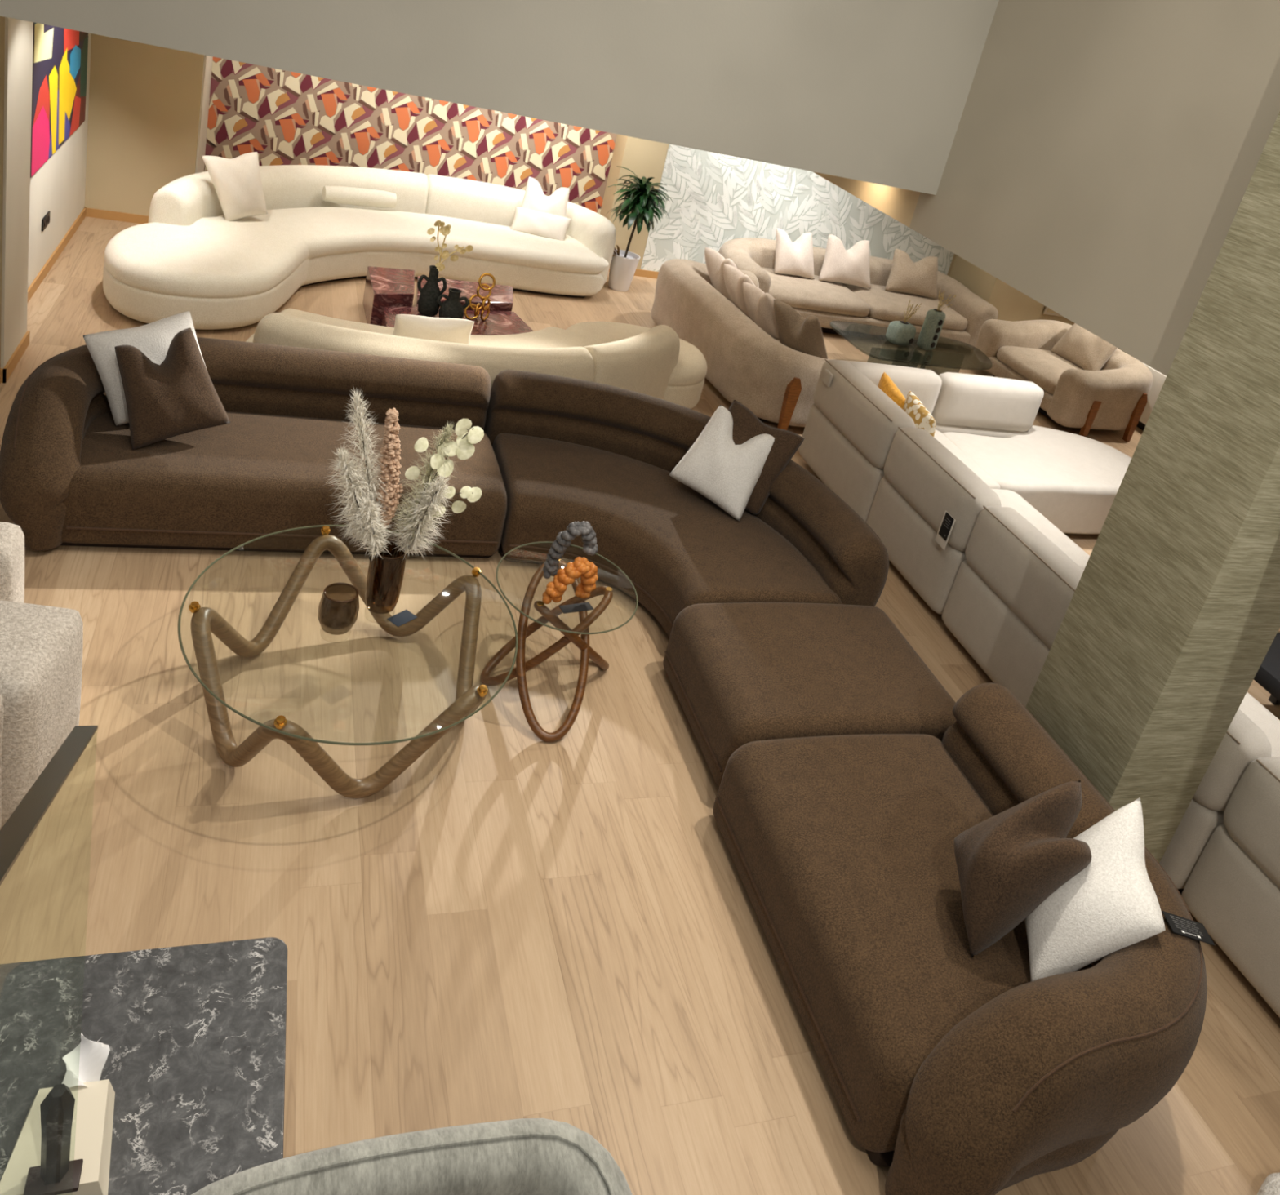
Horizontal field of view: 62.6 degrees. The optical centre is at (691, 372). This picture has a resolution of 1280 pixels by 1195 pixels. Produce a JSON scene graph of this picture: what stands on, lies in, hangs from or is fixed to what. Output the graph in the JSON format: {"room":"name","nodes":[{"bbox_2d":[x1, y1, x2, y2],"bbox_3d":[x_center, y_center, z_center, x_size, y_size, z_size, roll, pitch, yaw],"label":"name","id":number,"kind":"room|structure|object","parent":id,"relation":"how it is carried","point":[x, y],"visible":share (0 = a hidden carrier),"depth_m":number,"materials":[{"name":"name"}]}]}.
{"room":"store","nodes":[
{"label":"store","id":0,"kind":"room"},
{"bbox_2d":[0,16,4,368],"bbox_3d":[-4.812,-1.245,5.892,1.760,2.410,0.610,6,22,-22],"label":"wall","id":1,"kind":"structure","parent":0,"point":[2,18],"depth_m":5.85,"materials":[{"name":"beige paint"}]},
{"bbox_2d":[0,17,33,368],"bbox_3d":[-3.995,-1.161,6.230,0.015,2.410,0.605,6,22,-22],"label":"wall","id":2,"kind":"structure","parent":0,"point":[19,33],"depth_m":6.21,"materials":[{"name":"white paint"}]},
{"bbox_2d":[2,330,30,382],"bbox_3d":[-4.252,-0.101,6.625,0.015,0.090,0.635,6,22,-22],"label":"baseboard","id":3,"kind":"object","parent":2,"relation":"attached to","point":[24,344],"visible":1,"depth_m":6.60,"materials":[{"name":"brown wood"}]},
{"bbox_2d":[27,32,91,288],"bbox_3d":[-4.579,-1.686,7.234,0.120,2.410,4.270,6,22,-22],"label":"wall","id":4,"kind":"structure","parent":0,"point":[57,188],"depth_m":8.21,"materials":[{"name":"white paint"}]},
{"bbox_2d":[27,207,85,302],"bbox_3d":[-4.958,-0.835,8.120,0.015,0.080,2.990,6,22,-22],"label":"baseboard","id":5,"kind":"structure","parent":4,"relation":"attached to","point":[47,266],"depth_m":8.26,"materials":[{"name":"brown wood"}]},
{"bbox_2d":[30,22,88,177],"bbox_3d":[-4.655,-2.226,7.762,0.034,1.140,1.980,6,22,-22],"label":"abstract painting","id":6,"kind":"object","parent":4,"relation":"attached to","point":[60,55],"visible":0.7,"depth_m":7.58,"materials":[{"name":"multicoloured fabric"}]},
{"bbox_2d":[84,33,204,215],"bbox_3d":[-4.992,-2.688,9.636,0.985,2.410,1.130,6,22,-22],"label":"wall","id":7,"kind":"structure","parent":0,"point":[144,100],"depth_m":9.26,"materials":[{"name":"beige paint"}]},
{"bbox_2d":[84,207,148,223],"bbox_3d":[-5.034,-1.392,9.561,0.860,0.080,0.015,6,22,-22],"label":"baseboard","id":8,"kind":"structure","parent":7,"relation":"attached to","point":[90,212],"depth_m":9.49,"materials":[{"name":"brown wood"}]},
{"bbox_2d":[195,54,213,173],"bbox_3d":[-4.509,-2.610,9.761,0.015,2.410,0.880,6,22,-22],"label":"trim","id":9,"kind":"structure","parent":7,"relation":"attached to","point":[207,63],"depth_m":9.70,"materials":[{"name":"white paint"}]},
{"bbox_2d":[0,0,999,195],"bbox_3d":[-2.634,-2.854,3.761,9.450,2.990,0.160,6,22,-22],"label":"wall","id":10,"kind":"structure","parent":0,"point":[875,91],"depth_m":5.19,"materials":[{"name":"grey paint"}]},
{"bbox_2d":[0,216,1279,1194],"bbox_3d":[0.953,1.326,6.596,19.000,0.050,14.700,6,22,-22],"label":"floor","id":11,"kind":"structure","parent":0,"point":[518,924],"depth_m":3.85,"materials":[{"name":"brown wood"}]},
{"bbox_2d":[0,522,83,829],"bbox_3d":[-2.728,1.050,3.712,1.027,0.695,0.987,6,22,-22],"label":"sofa","id":12,"kind":"object","parent":11,"relation":"on","point":[41,646],"visible":0.83,"depth_m":3.56,"materials":[{"name":"fabric"}]},
{"bbox_2d":[0,725,97,885],"bbox_3d":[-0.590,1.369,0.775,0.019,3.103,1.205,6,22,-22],"label":"table","id":13,"kind":"object","parent":11,"relation":"on","point":[16,832],"visible":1,"depth_m":0.77,"materials":[{"name":"black"}]},
{"bbox_2d":[0,937,287,1194],"bbox_3d":[-1.685,1.885,2.466,1.325,0.500,0.725,6,22,-22],"label":"marble table","id":14,"kind":"object","parent":11,"relation":"on","point":[194,1035],"visible":0.87,"depth_m":2.58,"materials":[{"name":"grey stone"}]},
{"bbox_2d":[0,1032,115,1194],"bbox_3d":[-1.405,1.662,2.350,0.230,0.115,0.350,6,22,-22],"label":"tissue box","id":15,"kind":"object","parent":14,"relation":"on","point":[91,1131],"visible":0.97,"depth_m":2.33,"materials":[{"name":"beige paper"}]},
{"bbox_2d":[23,1084,83,1194],"bbox_3d":[-1.308,1.575,2.163,0.100,0.267,0.067,6,22,-22],"label":"figurine","id":16,"kind":"object","parent":15,"relation":"on","point":[56,1175],"visible":1,"depth_m":2.16,"materials":[{"name":"black plastic"}]},
{"bbox_2d":[0,337,506,557],"bbox_3d":[-2.276,0.377,5.749,2.454,0.741,1.319,6,22,-22],"label":"module","id":17,"kind":"object","parent":11,"relation":"on","point":[70,476],"visible":0.77,"depth_m":5.36,"materials":[{"name":"brown"}]},
{"bbox_2d":[82,311,206,426],"bbox_3d":[-2.799,-0.023,5.470,0.295,0.516,0.608,28,24,33],"label":"cushion","id":18,"kind":"object","parent":17,"relation":"on","point":[153,340],"visible":0.41,"depth_m":5.33,"materials":[{"name":"fabric"}]},
{"bbox_2d":[114,327,230,449],"bbox_3d":[-2.620,0.076,5.324,0.476,0.536,0.337,-6,28,-44],"label":"cushion","id":19,"kind":"object","parent":17,"relation":"on","point":[177,396],"visible":1,"depth_m":5.23,"materials":[{"name":"brown fabric"}]},
{"bbox_2d":[61,410,506,555],"bbox_3d":[-2.156,0.565,5.710,2.180,0.392,0.895,6,22,-22],"label":"seat cushion","id":20,"kind":"object","parent":17,"relation":"on","point":[258,473],"depth_m":5.33,"materials":[{"name":"brown fabric"}]},
{"bbox_2d":[177,524,517,798],"bbox_3d":[-1.453,1.221,4.474,1.346,0.429,1.494,2,23,-31],"label":"glass coffee table","id":21,"kind":"object","parent":11,"relation":"on","point":[204,620],"visible":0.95,"depth_m":4.18,"materials":[{"name":"brown wood"}]},
{"bbox_2d":[317,582,359,635],"bbox_3d":[-1.424,0.973,4.235,0.156,0.210,0.156,6,22,-22],"label":"glass tumbler","id":22,"kind":"object","parent":21,"relation":"on","point":[339,604],"visible":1,"depth_m":4.18,"materials":[{"name":"brown"}]},
{"bbox_2d":[364,539,407,613],"bbox_3d":[-1.284,0.881,4.394,0.146,0.335,0.146,6,22,-22],"label":"glass vase","id":23,"kind":"object","parent":21,"relation":"on","point":[384,580],"visible":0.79,"depth_m":4.33,"materials":[{"name":"brown"}]},
{"bbox_2d":[324,444,385,560],"bbox_3d":[-1.350,0.608,4.223,0.295,0.741,0.246,6,22,-22],"label":"pampas grass","id":24,"kind":"object","parent":23,"relation":"in","point":[348,473],"depth_m":4.15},
{"bbox_2d":[339,385,392,527],"bbox_3d":[-1.321,0.504,4.226,0.271,0.960,0.234,6,22,-22],"label":"pampas grass","id":25,"kind":"object","parent":23,"relation":"in","point":[357,408],"depth_m":4.14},
{"bbox_2d":[350,496,395,566],"bbox_3d":[-1.284,0.722,4.202,0.187,0.578,0.194,6,22,-22],"label":"pampas grass","id":26,"kind":"object","parent":23,"relation":"in","point":[375,543],"depth_m":4.16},
{"bbox_2d":[375,407,403,556],"bbox_3d":[-1.237,0.552,4.260,0.102,0.888,0.102,19,20,12],"label":"dried flower","id":27,"kind":"object","parent":23,"relation":"in","point":[391,442],"visible":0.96,"depth_m":4.17,"materials":[{"name":"plant"}]},
{"bbox_2d":[390,472,451,559],"bbox_3d":[-1.117,0.685,4.303,0.258,0.654,0.233,16,20,5],"label":"pampas grass","id":28,"kind":"object","parent":23,"relation":"in","point":[410,543],"depth_m":4.25,"materials":[{"name":"plant"}]},
{"bbox_2d":[388,423,458,555],"bbox_3d":[-1.125,0.577,4.333,0.274,0.846,0.260,6,22,-22],"label":"pampas grass","id":29,"kind":"object","parent":23,"relation":"in","point":[442,439],"depth_m":4.28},
{"bbox_2d":[392,485,481,557],"bbox_3d":[-1.082,0.726,4.385,0.338,0.559,0.060,4,22,-26],"label":"branch","id":30,"kind":"object","parent":23,"relation":"in","point":[473,495],"visible":0.41,"depth_m":4.35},
{"bbox_2d":[395,418,484,557],"bbox_3d":[-1.065,0.583,4.330,0.302,0.865,0.088,6,22,-22],"label":"branch","id":31,"kind":"object","parent":23,"relation":"in","point":[464,448],"visible":0.8,"depth_m":4.24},
{"bbox_2d":[102,164,616,329],"bbox_3d":[-2.957,-1.268,9.686,2.224,0.743,4.950,28,24,34],"label":"curved sofa","id":32,"kind":"object","parent":11,"relation":"on","point":[188,256],"visible":0.94,"depth_m":9.44,"materials":[{"name":"beige fabric"}]},
{"bbox_2d":[103,216,308,297],"bbox_3d":[-3.808,-0.978,8.319,1.281,0.194,1.954,11,20,-8],"label":"cushion","id":33,"kind":"object","parent":32,"relation":"on","point":[200,256],"depth_m":7.93,"materials":[{"name":"beige fabric"}]},
{"bbox_2d":[201,151,266,221],"bbox_3d":[-3.824,-1.551,8.813,0.291,0.574,0.490,30,25,36],"label":"cushion","id":34,"kind":"object","parent":32,"relation":"on","point":[237,181],"visible":1,"depth_m":8.76,"materials":[{"name":"beige fabric"}]},
{"bbox_2d":[322,186,396,208],"bbox_3d":[-3.197,-1.688,10.136,0.679,0.170,0.175,0,24,-34],"label":"bolster cushion","id":35,"kind":"object","parent":32,"relation":"on","point":[335,194],"visible":1,"depth_m":10.07,"materials":[{"name":"beige fabric"}]},
{"bbox_2d":[218,207,608,274],"bbox_3d":[-2.560,-1.283,10.013,3.701,0.185,1.313,-2,25,-37],"label":"seat cushion","id":36,"kind":"object","parent":32,"relation":"on","point":[321,234],"depth_m":9.86,"materials":[{"name":"beige fabric"}]},
{"bbox_2d":[510,206,572,240],"bbox_3d":[-1.547,-1.505,10.796,0.580,0.257,0.245,13,20,-5],"label":"cushion","id":37,"kind":"object","parent":32,"relation":"on","point":[537,223],"visible":0.92,"depth_m":10.73,"materials":[{"name":"beige fabric"}]},
{"bbox_2d":[520,176,569,217],"bbox_3d":[-1.519,-1.723,10.902,0.532,0.482,0.276,12,20,-7],"label":"cushion","id":38,"kind":"object","parent":32,"relation":"on","point":[534,198],"visible":0.66,"depth_m":10.84,"materials":[{"name":"beige fabric"}]},
{"bbox_2d":[191,1118,632,1194],"bbox_3d":[-0.626,2.104,2.066,0.998,0.870,0.680,6,22,-22],"label":"velvet chair","id":39,"kind":"object","parent":11,"relation":"on","point":[522,1156],"visible":1,"depth_m":2.19,"materials":[{"name":"grey fabric"}]},
{"bbox_2d":[362,266,533,335],"bbox_3d":[-2.019,-0.479,8.812,1.338,0.340,1.379,6,22,-22],"label":"marble coffee table","id":40,"kind":"object","parent":11,"relation":"on","point":[388,292],"visible":0.48,"depth_m":8.76,"materials":[{"name":"stone"}]},
{"bbox_2d":[417,265,446,316],"bbox_3d":[-2.080,-0.649,8.397,0.176,0.400,0.176,22,21,20],"label":"ceramic vase","id":41,"kind":"object","parent":40,"relation":"on","point":[428,306],"visible":0.98,"depth_m":8.35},
{"bbox_2d":[426,220,473,271],"bbox_3d":[-1.920,-0.947,8.309,0.370,0.483,0.091,6,22,-22],"label":"branch","id":42,"kind":"object","parent":41,"relation":"in","point":[444,230],"visible":1,"depth_m":8.28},
{"bbox_2d":[436,288,469,319],"bbox_3d":[-1.912,-0.533,8.408,0.200,0.260,0.200,22,21,20],"label":"ceramic vase","id":43,"kind":"object","parent":40,"relation":"on","point":[451,308],"visible":0.95,"depth_m":8.35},
{"bbox_2d":[463,272,495,320],"bbox_3d":[-1.746,-0.628,8.688,0.202,0.411,0.142,14,20,-2],"label":"ring sculpture","id":44,"kind":"object","parent":40,"relation":"on","point":[478,306],"visible":0.98,"depth_m":8.67,"materials":[{"name":"gold metal"}]},
{"bbox_2d":[245,308,706,431],"bbox_3d":[-1.331,-0.071,7.633,3.587,0.720,1.523,1,24,-34],"label":"curved sofa","id":45,"kind":"object","parent":11,"relation":"on","point":[654,362],"visible":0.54,"depth_m":7.30,"materials":[{"name":"beige fabric"}]},
{"bbox_2d":[245,308,604,347],"bbox_3d":[-1.675,-0.126,7.522,2.878,0.185,1.120,3,23,-29],"label":"seat cushion","id":46,"kind":"object","parent":45,"relation":"on","point":[575,335],"depth_m":7.85,"materials":[{"name":"beige fabric"}]},
{"bbox_2d":[392,314,474,344],"bbox_3d":[-1.788,-0.262,7.256,0.550,0.299,0.201,6,22,-22],"label":"cushion","id":47,"kind":"object","parent":45,"relation":"on","point":[438,329],"visible":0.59,"depth_m":7.17,"materials":[{"name":"beige fabric"}]},
{"bbox_2d":[480,541,638,742],"bbox_3d":[-0.631,1.220,4.932,0.727,0.531,0.665,28,24,33],"label":"glass side table","id":48,"kind":"object","parent":11,"relation":"on","point":[524,631],"visible":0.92,"depth_m":4.81,"materials":[{"name":"brown wood"}]},
{"bbox_2d":[542,556,598,604],"bbox_3d":[-0.535,0.927,4.679,0.254,0.202,0.086,0,24,-35],"label":"sculpture","id":49,"kind":"object","parent":48,"relation":"on","point":[584,569],"visible":1,"depth_m":4.65,"materials":[{"name":"orange ceramic"}]},
{"bbox_2d":[542,520,598,578],"bbox_3d":[-0.544,0.820,4.804,0.229,0.308,0.084,10,20,-11],"label":"sculpture","id":50,"kind":"object","parent":48,"relation":"on","point":[563,539],"visible":1,"depth_m":4.77,"materials":[{"name":"grey ceramic"}]},
{"bbox_2d":[606,165,673,291],"bbox_3d":[-0.634,-1.484,11.072,0.753,1.284,0.642,6,22,-22],"label":"potted plant","id":51,"kind":"object","parent":11,"relation":"on","point":[641,201],"visible":0.95,"depth_m":10.94,"materials":[{"name":"green plant"}]},
{"bbox_2d":[483,369,888,637],"bbox_3d":[-0.139,0.763,6.189,1.935,0.741,2.080,6,22,-22],"label":"module","id":52,"kind":"object","parent":11,"relation":"on","point":[567,451],"visible":0.73,"depth_m":5.87,"materials":[{"name":"brown"}]},
{"bbox_2d":[492,433,842,637],"bbox_3d":[-0.235,0.928,6.060,1.669,0.392,1.758,6,22,-22],"label":"seat cushion","id":53,"kind":"object","parent":52,"relation":"on","point":[678,549],"depth_m":5.79,"materials":[{"name":"brown fabric"}]},
{"bbox_2d":[669,404,774,520],"bbox_3d":[0.185,0.509,6.121,0.515,0.511,0.340,20,21,14],"label":"cushion","id":54,"kind":"object","parent":52,"relation":"on","point":[726,473],"visible":0.98,"depth_m":6.04,"materials":[{"name":"fabric"}]},
{"bbox_2d":[728,399,804,515],"bbox_3d":[0.312,0.504,6.181,0.583,0.550,0.299,19,20,13],"label":"cushion","id":55,"kind":"object","parent":52,"relation":"on","point":[746,425],"visible":0.45,"depth_m":6.12,"materials":[{"name":"brown fabric"}]},
{"bbox_2d":[651,258,852,430],"bbox_3d":[0.520,-0.331,9.602,1.200,0.723,2.714,4,22,-26],"label":"sofa","id":56,"kind":"object","parent":11,"relation":"on","point":[777,382],"visible":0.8,"depth_m":8.64,"materials":[{"name":"beige"}]},
{"bbox_2d":[704,247,737,300],"bbox_3d":[0.324,-0.930,10.198,0.324,0.431,0.459,-1,25,-37],"label":"cushion","id":57,"kind":"object","parent":56,"relation":"on","point":[715,261],"visible":0.62,"depth_m":10.16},
{"bbox_2d":[723,263,755,317],"bbox_3d":[0.491,-0.739,9.824,0.334,0.423,0.447,1,24,-32],"label":"cushion","id":58,"kind":"object","parent":56,"relation":"on","point":[734,278],"visible":0.64,"depth_m":9.78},
{"bbox_2d":[742,281,779,339],"bbox_3d":[0.650,-0.549,9.445,0.393,0.418,0.443,6,22,-22],"label":"cushion","id":59,"kind":"object","parent":56,"relation":"on","point":[759,304],"visible":0.76,"depth_m":9.37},
{"bbox_2d":[773,299,827,359],"bbox_3d":[0.949,-0.344,9.115,0.558,0.427,0.302,27,23,31],"label":"cushion","id":60,"kind":"object","parent":56,"relation":"on","point":[797,333],"visible":0.84,"depth_m":9.05,"materials":[{"name":"fabric"}]},
{"bbox_2d":[662,602,956,787],"bbox_3d":[0.577,1.537,5.054,1.229,0.437,0.930,6,22,-22],"label":"module","id":61,"kind":"object","parent":11,"relation":"on","point":[740,673],"visible":0.76,"depth_m":4.85,"materials":[{"name":"brown"}]},
{"bbox_2d":[718,237,998,350],"bbox_3d":[1.814,-0.898,12.015,3.274,0.723,1.250,6,21,-21],"label":"sofa","id":62,"kind":"object","parent":11,"relation":"on","point":[840,308],"visible":0.55,"depth_m":11.73,"materials":[{"name":"beige"}]},
{"bbox_2d":[774,227,813,279],"bbox_3d":[1.159,-1.321,11.689,0.511,0.473,0.307,6,22,-22],"label":"cushion","id":63,"kind":"object","parent":62,"relation":"on","point":[795,258],"visible":1,"depth_m":11.61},
{"bbox_2d":[760,266,870,317],"bbox_3d":[1.247,-0.896,11.684,1.342,0.250,0.990,6,21,-21],"label":"seat cushion","id":64,"kind":"object","parent":62,"relation":"on","point":[815,297],"depth_m":11.37,"materials":[{"name":"fabric"}]},
{"bbox_2d":[818,234,871,288],"bbox_3d":[1.757,-1.263,11.915,0.663,0.492,0.318,6,22,-22],"label":"cushion","id":65,"kind":"object","parent":62,"relation":"on","point":[851,266],"visible":1,"depth_m":11.83,"materials":[{"name":"fabric"}]},
{"bbox_2d":[842,283,967,330],"bbox_3d":[2.442,-0.764,12.153,1.342,0.250,0.990,6,21,-21],"label":"seat cushion","id":66,"kind":"object","parent":62,"relation":"on","point":[884,307],"depth_m":11.86,"materials":[{"name":"fabric"}]},
{"bbox_2d":[884,248,937,299],"bbox_3d":[2.568,-1.148,12.227,0.692,0.454,0.320,6,22,-22],"label":"cushion","id":67,"kind":"object","parent":62,"relation":"on","point":[919,277],"visible":1,"depth_m":12.15,"materials":[{"name":"fabric"}]},
{"bbox_2d":[712,682,1207,1194],"bbox_3d":[1.011,1.941,3.822,1.324,0.741,1.728,6,22,-22],"label":"module","id":68,"kind":"object","parent":11,"relation":"on","point":[954,1073],"visible":0.87,"depth_m":3.43,"materials":[{"name":"brown"}]},
{"bbox_2d":[712,733,1092,1152],"bbox_3d":[0.826,1.994,3.935,1.060,0.392,1.460,6,22,-22],"label":"seat cushion","id":69,"kind":"object","parent":68,"relation":"on","point":[841,848],"depth_m":3.72,"materials":[{"name":"brown fabric"}]},
{"bbox_2d":[954,780,1092,958],"bbox_3d":[1.125,1.676,3.584,0.405,0.557,0.341,13,20,-3],"label":"cushion","id":70,"kind":"object","parent":68,"relation":"on","point":[1012,860],"visible":0.98,"depth_m":3.49,"materials":[{"name":"brown fabric"}]},
{"bbox_2d":[1024,798,1165,982],"bbox_3d":[1.336,1.753,3.540,0.341,0.550,0.376,13,20,-4],"label":"cushion","id":71,"kind":"object","parent":68,"relation":"on","point":[1112,904],"visible":0.74,"depth_m":3.44,"materials":[{"name":"fabric"}]},
{"bbox_2d":[1161,911,1214,946],"bbox_3d":[1.635,1.831,3.461,0.167,0.042,0.080,11,20,-9],"label":"price tag","id":72,"kind":"object","parent":68,"relation":"on","point":[1179,925],"visible":1,"depth_m":3.46,"materials":[{"name":"black"}]},
{"bbox_2d":[798,359,1279,1017],"bbox_3d":[3.134,1.610,5.943,2.973,0.899,6.224,6,22,-22],"label":"recliner sofa","id":73,"kind":"object","parent":11,"relation":"on","point":[1007,575],"visible":0.78,"depth_m":6.24,"materials":[{"name":"fabric"}]},
{"bbox_2d":[813,360,915,469],"bbox_3d":[1.207,0.286,7.469,0.278,0.428,1.140,6,22,-22],"label":"cushion","id":74,"kind":"object","parent":73,"relation":"on","point":[864,420],"depth_m":7.32,"materials":[{"name":"fabric"}]},
{"bbox_2d":[877,372,905,408],"bbox_3d":[1.421,0.263,7.606,0.162,0.463,0.444,6,22,-22],"label":"cushion","id":75,"kind":"object","parent":73,"relation":"on","point":[886,384],"visible":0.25,"depth_m":7.50,"materials":[{"name":"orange fabric"}]},
{"bbox_2d":[849,360,942,413],"bbox_3d":[1.503,0.158,8.063,0.850,0.432,0.216,6,22,-22],"label":"cushion","id":76,"kind":"object","parent":73,"relation":"on","point":[926,384],"depth_m":7.99,"materials":[{"name":"fabric"}]},
{"bbox_2d":[902,390,935,436],"bbox_3d":[1.562,0.409,7.312,0.189,0.482,0.415,6,22,-22],"label":"cushion","id":77,"kind":"object","parent":73,"relation":"on","point":[913,406],"visible":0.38,"depth_m":7.18,"materials":[{"name":"fabric"}]},
{"bbox_2d":[884,427,1000,551],"bbox_3d":[1.540,0.715,6.550,0.278,0.428,1.015,6,22,-22],"label":"cushion","id":78,"kind":"object","parent":73,"relation":"on","point":[925,478],"depth_m":6.43,"materials":[{"name":"fabric"}]},
{"bbox_2d":[934,510,955,550],"bbox_3d":[1.494,0.934,6.203,0.009,0.205,0.110,6,22,-22],"label":"price tag","id":79,"kind":"object","parent":73,"relation":"hanging from","point":[948,522],"visible":1,"depth_m":6.20,"materials":[{"name":"beige"}]},
{"bbox_2d":[933,429,999,488],"bbox_3d":[1.700,0.665,7.720,0.800,0.240,0.960,6,22,-22],"label":"seat cushion","id":80,"kind":"object","parent":73,"relation":"on","point":[966,457],"depth_m":7.72,"materials":[{"name":"fabric"}]},
{"bbox_2d":[931,372,1044,431],"bbox_3d":[2.350,0.246,8.411,0.990,0.432,0.216,6,22,-22],"label":"cushion","id":81,"kind":"object","parent":73,"relation":"on","point":[964,402],"depth_m":8.30,"materials":[{"name":"fabric"}]},
{"bbox_2d":[964,506,1083,648],"bbox_3d":[1.854,1.118,5.685,0.278,0.428,1.015,6,22,-22],"label":"cushion","id":82,"kind":"object","parent":73,"relation":"on","point":[1030,580],"depth_m":5.63,"materials":[{"name":"fabric"}]},
{"bbox_2d":[991,488,1089,569],"bbox_3d":[2.033,1.061,6.890,0.880,0.240,1.027,6,22,-22],"label":"seat cushion","id":83,"kind":"object","parent":73,"relation":"on","point":[1008,498],"depth_m":6.90,"materials":[{"name":"fabric"}]},
{"bbox_2d":[1192,708,1271,810],"bbox_3d":[2.167,1.521,4.822,0.278,0.428,1.010,6,22,-22],"label":"cushion","id":84,"kind":"object","parent":73,"relation":"on","point":[1243,743],"depth_m":4.39,"materials":[{"name":"fabric"}]},
{"bbox_2d":[1223,756,1279,888],"bbox_3d":[2.490,1.936,3.930,0.278,0.428,1.080,6,22,-22],"label":"cushion","id":85,"kind":"object","parent":73,"relation":"on","point":[1251,789],"depth_m":4.22,"materials":[{"name":"fabric"}]},
{"bbox_2d":[1238,692,1279,756],"bbox_3d":[2.659,1.867,5.161,0.880,0.240,1.022,6,22,-22],"label":"seat cushion","id":86,"kind":"object","parent":73,"relation":"on","point":[1260,715],"depth_m":5.30,"materials":[{"name":"fabric"}]},
{"bbox_2d":[971,319,1153,441],"bbox_3d":[3.943,0.003,11.071,1.220,0.723,1.714,5,22,-24],"label":"armchair","id":87,"kind":"object","parent":11,"relation":"on","point":[1114,397],"visible":0.89,"depth_m":10.53,"materials":[{"name":"beige"}]},
{"bbox_2d":[996,346,1083,395],"bbox_3d":[3.829,0.012,11.029,0.960,0.250,1.072,5,22,-24],"label":"seat cushion","id":88,"kind":"object","parent":87,"relation":"on","point":[1037,365],"depth_m":10.92,"materials":[{"name":"fabric"}]},
{"bbox_2d":[1050,323,1117,370],"bbox_3d":[4.170,-0.268,11.106,0.334,0.418,0.676,2,23,-30],"label":"cushion","id":89,"kind":"object","parent":87,"relation":"on","point":[1079,346],"visible":0.74,"depth_m":10.99,"materials":[{"name":"fabric"}]},
{"bbox_2d":[1133,356,1166,431],"bbox_3d":[4.996,0.345,10.943,0.452,0.680,1.050,6,22,-22],"label":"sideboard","id":90,"kind":"object","parent":11,"relation":"on","point":[1158,380],"visible":0.08,"depth_m":10.91,"materials":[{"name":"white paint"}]},
{"bbox_2d":[1253,631,1279,705],"bbox_3d":[3.536,1.999,5.823,0.708,0.460,1.215,6,22,-22],"label":"table","id":91,"kind":"object","parent":11,"relation":"on","point":[1268,676],"visible":0.22,"depth_m":5.87,"materials":[{"name":"black"}]},
{"bbox_2d":[1257,1173,1279,1194],"bbox_3d":[2.011,2.730,3.209,0.546,0.189,0.541,6,22,-22],"label":"pouf","id":92,"kind":"object","parent":11,"relation":"on","point":[1271,1185],"visible":1,"depth_m":3.36,"materials":[{"name":"white fabric"}]},
{"bbox_3d":[2.228,-0.085,10.620,1.698,0.385,1.014,6,22,-22],"label":"glass table","id":93,"kind":"object","parent":11,"relation":"on","visible":0},
{"bbox_2d":[885,320,915,345],"bbox_3d":[2.081,-0.387,10.443,0.266,0.230,0.231,0,25,-35],"label":"ceramic vase","id":94,"kind":"object","parent":93,"relation":"on","point":[898,332],"visible":1,"depth_m":10.36,"materials":[{"name":"green"}]},
{"bbox_2d":[916,308,945,350],"bbox_3d":[2.389,-0.422,10.469,0.186,0.420,0.164,0,25,-35],"label":"ceramic vase","id":95,"kind":"object","parent":93,"relation":"on","point":[934,321],"visible":1,"depth_m":10.40,"materials":[{"name":"green"}]},
{"bbox_2d":[600,133,955,275],"bbox_3d":[3.531,-1.899,13.402,9.520,2.410,0.600,6,22,-22],"label":"wall","id":96,"kind":"structure","parent":0,"point":[646,158],"depth_m":11.48,"materials":[{"name":"beige paint"}]},
{"bbox_2d":[640,144,954,275],"bbox_3d":[1.527,-1.995,12.276,4.000,2.410,0.006,6,22,-22],"label":"wallpaper","id":97,"kind":"object","parent":96,"relation":"attached to","point":[717,199],"visible":0.27,"depth_m":12.02,"materials":[{"name":"white paper"}]},
{"bbox_2d":[949,254,1129,355],"bbox_3d":[5.846,-1.381,13.611,5.000,2.410,0.900,6,22,-22],"label":"wall","id":98,"kind":"structure","parent":0,"point":[1011,304],"depth_m":12.70,"materials":[{"name":"beige paint"}]},
{"bbox_2d":[813,0,1279,375],"bbox_3d":[2.076,-1.881,4.753,0.160,3.230,13.400,6,22,-22],"label":"wall","id":99,"kind":"structure","parent":0,"point":[1104,157],"depth_m":4.75,"materials":[{"name":"beige paint"}]},
{"bbox_2d":[1025,111,1279,862],"bbox_3d":[2.284,-0.288,3.819,0.460,5.400,0.572,6,22,-22],"label":"column","id":100,"kind":"structure","parent":0,"point":[1171,617],"depth_m":4.05,"materials":[{"name":"stone"}]},
{"bbox_3d":[-2.791,-2.622,10.976,4.095,2.410,0.150,6,22,-22],"label":"wall","id":101,"kind":"structure","parent":0,"visible":0},
{"bbox_2d":[204,57,617,213],"bbox_3d":[-2.760,-2.589,10.911,4.080,2.410,0.004,6,22,-22],"label":"wallpaper","id":102,"kind":"object","parent":101,"relation":"attached to","point":[286,117],"visible":0.32,"depth_m":10.83,"materials":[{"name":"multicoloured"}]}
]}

